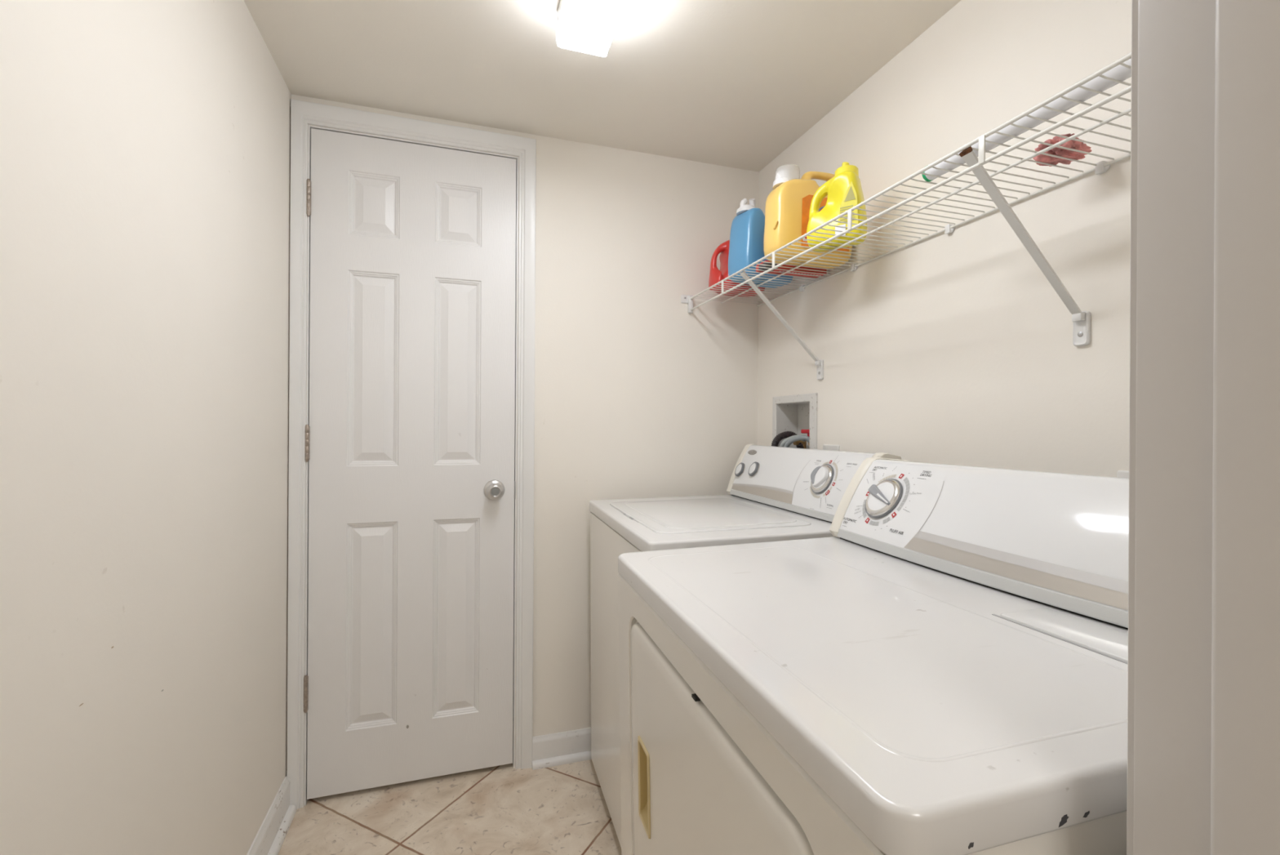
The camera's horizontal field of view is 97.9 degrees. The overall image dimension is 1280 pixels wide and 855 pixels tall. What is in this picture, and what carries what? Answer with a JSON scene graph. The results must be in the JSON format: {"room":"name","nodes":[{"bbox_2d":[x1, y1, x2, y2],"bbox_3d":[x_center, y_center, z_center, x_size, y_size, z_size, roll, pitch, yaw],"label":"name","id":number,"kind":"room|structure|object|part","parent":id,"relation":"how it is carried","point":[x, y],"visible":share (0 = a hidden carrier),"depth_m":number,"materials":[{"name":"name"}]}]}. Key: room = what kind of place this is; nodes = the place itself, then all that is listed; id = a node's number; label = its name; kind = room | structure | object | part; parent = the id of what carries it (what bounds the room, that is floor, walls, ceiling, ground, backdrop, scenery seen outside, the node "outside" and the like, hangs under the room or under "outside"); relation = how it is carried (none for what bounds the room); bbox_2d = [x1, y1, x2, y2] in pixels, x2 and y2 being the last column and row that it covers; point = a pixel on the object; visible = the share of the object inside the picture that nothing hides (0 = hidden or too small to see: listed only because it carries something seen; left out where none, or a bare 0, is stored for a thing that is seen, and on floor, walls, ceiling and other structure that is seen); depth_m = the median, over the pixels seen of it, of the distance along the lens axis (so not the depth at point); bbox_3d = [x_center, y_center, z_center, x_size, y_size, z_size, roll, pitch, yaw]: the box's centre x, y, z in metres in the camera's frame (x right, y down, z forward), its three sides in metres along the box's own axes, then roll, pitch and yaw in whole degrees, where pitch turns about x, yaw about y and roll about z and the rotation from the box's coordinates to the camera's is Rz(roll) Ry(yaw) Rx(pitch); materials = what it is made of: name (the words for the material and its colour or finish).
{"room":"laundry room","nodes":[
{"label":"laundry room","id":0,"kind":"room"},
{"bbox_2d":[0,0,291,854],"bbox_3d":[-0.820,0.073,0.795,0.100,2.141,1.810,0,0,-18],"label":"wall","id":1,"kind":"structure","parent":0,"point":[144,144],"depth_m":0.89,"materials":[{"name":"beige paint"}]},
{"bbox_2d":[246,776,296,854],"bbox_3d":[-0.781,1.091,0.864,0.030,0.106,1.674,0,0,-18],"label":"baseboard","id":2,"kind":"structure","parent":1,"relation":"attached to","point":[269,838],"depth_m":1.53,"materials":[{"name":"white paint"}]},
{"bbox_2d":[278,759,621,854],"bbox_3d":[0.211,1.190,0.322,2.784,0.080,4.050,0,0,-18],"label":"floor","id":3,"kind":"structure","parent":0,"point":[504,809],"depth_m":1.63,"materials":[{"name":"tile"}]},
{"bbox_2d":[588,443,901,846],"bbox_3d":[0.238,0.602,1.631,0.655,1.080,0.716,0,0,-16],"label":"washing machine","id":4,"kind":"object","parent":3,"relation":"on","point":[776,493],"visible":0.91,"depth_m":1.57,"materials":[{"name":"white metal"}]},
{"bbox_3d":[0.170,0.244,1.599,0.416,0.006,0.537,0,0,-16],"label":"lid","id":5,"kind":"part","parent":4,"relation":"part of","materials":[{"name":"white metal"}]},
{"bbox_3d":[0.238,0.262,1.628,0.655,0.034,0.709,0,0,-16],"label":"panel","id":6,"kind":"part","parent":4,"relation":"part of","materials":[{"name":"white metal"}]},
{"bbox_3d":[0.350,0.147,1.978,0.017,0.036,0.037,0,0,-16],"label":"knob","id":7,"kind":"part","parent":4,"relation":"part of","materials":[{"name":"white plastic"}]},
{"bbox_3d":[0.381,0.139,1.887,0.018,0.036,0.037,0,0,-16],"label":"knob","id":8,"kind":"part","parent":4,"relation":"part of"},
{"bbox_3d":[0.490,0.137,1.516,0.029,0.058,0.064,0,0,-16],"label":"knob","id":9,"kind":"part","parent":4,"relation":"part of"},
{"bbox_3d":[0.496,0.140,1.518,0.041,0.080,0.088,0,0,-16],"label":"timer knob","id":10,"kind":"part","parent":4,"relation":"part of","materials":[{"name":"white plastic"}]},
{"bbox_2d":[617,457,1128,854],"bbox_3d":[0.375,0.598,0.788,0.663,1.063,0.757,-1,0,-16],"label":"dryer","id":11,"kind":"object","parent":3,"relation":"on","point":[944,671],"visible":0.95,"depth_m":0.61,"materials":[{"name":"white metal"}]},
{"bbox_3d":[0.007,0.564,0.879,0.004,0.130,0.060,-1,0,-16],"label":"pull handle","id":12,"kind":"part","parent":11,"relation":"part of","materials":[{"name":"beige plastic"}]},
{"bbox_3d":[0.067,0.616,0.697,0.014,0.576,0.559,-1,0,-16],"label":"door","id":13,"kind":"part","parent":11,"relation":"part of","materials":[{"name":"white metal"}]},
{"bbox_3d":[0.467,0.134,1.079,0.037,0.054,0.064,-1,0,-16],"label":"knob","id":14,"kind":"part","parent":11,"relation":"part of","materials":[{"name":"white plastic"}]},
{"bbox_3d":[0.472,0.137,1.080,0.051,0.074,0.088,-1,0,-16],"label":"timer knob","id":15,"kind":"part","parent":11,"relation":"part of","materials":[{"name":"white plastic"}]},
{"bbox_3d":[0.513,0.231,0.581,0.076,0.003,0.248,-1,0,-16],"label":"lint screen lid","id":16,"kind":"part","parent":11,"relation":"part of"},
{"bbox_2d":[291,94,759,804],"bbox_3d":[-0.320,0.076,1.982,1.784,2.141,0.140,0,0,-18],"label":"wall","id":17,"kind":"structure","parent":0,"point":[638,394],"depth_m":1.98,"materials":[{"name":"beige paint"}]},
{"bbox_2d":[286,98,536,808],"bbox_3d":[-0.713,0.085,1.802,0.726,2.120,0.159,0,0,-18],"label":"door","id":18,"kind":"structure","parent":17,"relation":"in","point":[406,468],"depth_m":1.77,"materials":[{"name":"white paint"}]},
{"bbox_3d":[-0.475,0.208,1.823,0.054,0.054,0.052,0,0,-18],"label":"knob","id":19,"kind":"part","parent":18,"relation":"part of","materials":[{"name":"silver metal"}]},
{"bbox_2d":[532,727,591,769],"bbox_3d":[0.045,1.102,2.013,0.859,0.095,0.030,0,0,-18],"label":"baseboard","id":20,"kind":"structure","parent":17,"relation":"attached to","point":[561,748],"depth_m":1.91,"materials":[{"name":"white paint"}]},
{"bbox_2d":[244,0,961,172],"bbox_3d":[-0.067,-1.033,1.221,1.784,0.080,2.160,0,0,-18],"label":"ceiling","id":21,"kind":"structure","parent":0,"point":[730,83],"depth_m":1.52,"materials":[{"name":"beige paint"}]},
{"bbox_2d":[556,0,627,57],"bbox_3d":[-0.046,-0.953,1.070,0.127,0.078,0.610,0,0,-18],"label":"ceiling light","id":22,"kind":"object","parent":21,"relation":"attached to","point":[584,26],"visible":1,"depth_m":1.27,"materials":[{"name":"white paint"}]},
{"bbox_2d":[757,0,1131,477],"bbox_3d":[0.791,0.083,1.317,0.120,2.141,1.810,0,0,-18],"label":"wall","id":23,"kind":"structure","parent":0,"point":[956,348],"depth_m":1.25,"materials":[{"name":"beige paint"}]},
{"bbox_2d":[771,392,817,448],"bbox_3d":[0.555,0.070,1.932,0.120,0.364,0.264,0,0,-18],"label":"washer box","id":24,"kind":"object","parent":23,"relation":"attached to","point":[794,424],"visible":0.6,"depth_m":1.99,"materials":[{"name":"plastic"}]},
{"bbox_3d":[0.577,0.020,1.891,0.022,0.028,0.076,0,0,-18],"label":"valve handle","id":25,"kind":"part","parent":24,"relation":"part of","materials":[{"name":"red plastic"}]},
{"bbox_2d":[822,444,839,450],"bbox_3d":[0.591,0.110,1.727,0.007,0.114,0.076,0,0,-18],"label":"wall outlet","id":26,"kind":"object","parent":23,"relation":"attached to","point":[825,446],"visible":0.16,"depth_m":1.72,"materials":[{"name":"white plastic"}]},
{"bbox_2d":[680,52,1131,379],"bbox_3d":[0.560,-0.320,1.320,0.322,0.335,1.660,0,0,-18],"label":"wire shelf","id":27,"kind":"object","parent":23,"relation":"attached to","point":[1081,319],"visible":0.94,"depth_m":1.03,"materials":[{"name":"white metal"}]},
{"bbox_2d":[708,240,764,297],"bbox_3d":[0.342,-0.589,1.980,0.200,0.224,0.104,0,0,-18],"label":"detergent jug","id":28,"kind":"object","parent":27,"relation":"on","point":[716,275],"visible":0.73,"depth_m":1.94,"materials":[{"name":"red plastic"}]},
{"bbox_2d":[728,198,793,288],"bbox_3d":[0.399,-0.610,1.840,0.213,0.268,0.108,0,0,-31],"label":"detergent jug","id":29,"kind":"object","parent":27,"relation":"on","point":[747,228],"visible":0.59,"depth_m":1.77,"materials":[{"name":"blue plastic"}]},
{"bbox_3d":[0.351,-0.724,1.804,0.055,0.040,0.028,0,0,-31],"label":"pour spout","id":30,"kind":"part","parent":29,"relation":"part of","materials":[{"name":"white plastic"}]},
{"bbox_2d":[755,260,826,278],"bbox_3d":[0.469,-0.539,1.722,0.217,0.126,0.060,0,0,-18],"label":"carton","id":31,"kind":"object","parent":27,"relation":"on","point":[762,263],"visible":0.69,"depth_m":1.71,"materials":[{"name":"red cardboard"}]},
{"bbox_3d":[0.387,-0.485,1.686,0.039,0.017,0.041,0,0,-18],"label":"dark panel","id":32,"kind":"part","parent":31,"relation":"part of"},
{"bbox_2d":[763,168,852,268],"bbox_3d":[0.488,-0.612,1.619,0.262,0.271,0.095,0,0,-18],"label":"detergent jug","id":33,"kind":"object","parent":27,"relation":"on","point":[787,208],"visible":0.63,"depth_m":1.56,"materials":[{"name":"orange plastic"}]},
{"bbox_3d":[0.570,-0.184,1.778,0.018,0.063,0.027,0,0,-18],"label":"foot plate","id":34,"kind":"part","parent":27,"relation":"part of","materials":[{"name":"white plastic"}]},
{"bbox_2d":[806,161,866,251],"bbox_3d":[0.518,-0.584,1.466,0.146,0.216,0.079,0,0,36],"label":"detergent jug","id":35,"kind":"object","parent":27,"relation":"on","point":[844,192],"visible":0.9,"depth_m":1.44,"materials":[{"name":"plastic"}]},
{"bbox_3d":[0.441,-0.433,1.277,0.007,0.006,1.650,0,0,-18],"label":"lip rail","id":36,"kind":"part","parent":27,"relation":"part of","materials":[{"name":"white plastic"}]},
{"bbox_3d":[0.563,-0.469,1.319,0.006,0.005,1.656,0,0,-18],"label":"rail","id":37,"kind":"part","parent":27,"relation":"part of","materials":[{"name":"white plastic"}]},
{"bbox_3d":[0.709,-0.469,1.367,0.006,0.005,1.656,0,0,-18],"label":"rail","id":38,"kind":"part","parent":27,"relation":"part of","materials":[{"name":"white plastic"}]},
{"bbox_2d":[1032,133,1091,166],"bbox_3d":[0.750,-0.496,0.991,0.084,0.043,0.069,0,0,-18],"label":"cloth","id":39,"kind":"object","parent":27,"relation":"on","point":[1073,144],"visible":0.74,"depth_m":0.98,"materials":[{"name":"pink fabric"}]},
{"bbox_3d":[0.813,-0.183,1.031,0.018,0.063,0.027,0,0,-18],"label":"foot plate","id":40,"kind":"part","parent":27,"relation":"part of","materials":[{"name":"white plastic"}]},
{"bbox_2d":[1116,470,1128,478],"bbox_3d":[0.847,0.132,0.938,0.007,0.114,0.078,0,0,-18],"label":"wall outlet","id":41,"kind":"object","parent":23,"relation":"attached to","point":[1120,473],"visible":0.06,"depth_m":0.96,"materials":[{"name":"white plastic"}]},
{"bbox_3d":[0.241,0.080,0.251,1.584,2.141,0.120,0,0,-18],"label":"wall","id":42,"kind":"structure","parent":0,"visible":0},
{"bbox_2d":[1126,0,1279,854],"bbox_3d":[-0.073,0.094,0.158,0.929,2.108,0.137,0,0,-18],"label":"door","id":43,"kind":"structure","parent":42,"relation":"in","point":[1203,668],"depth_m":0.30,"materials":[{"name":"white paint"}]},
{"bbox_3d":[-0.092,0.094,0.215,0.929,2.108,0.017,0,0,-18],"label":"casing","id":44,"kind":"part","parent":43,"relation":"part of","materials":[{"name":"white paint"}]}
]}

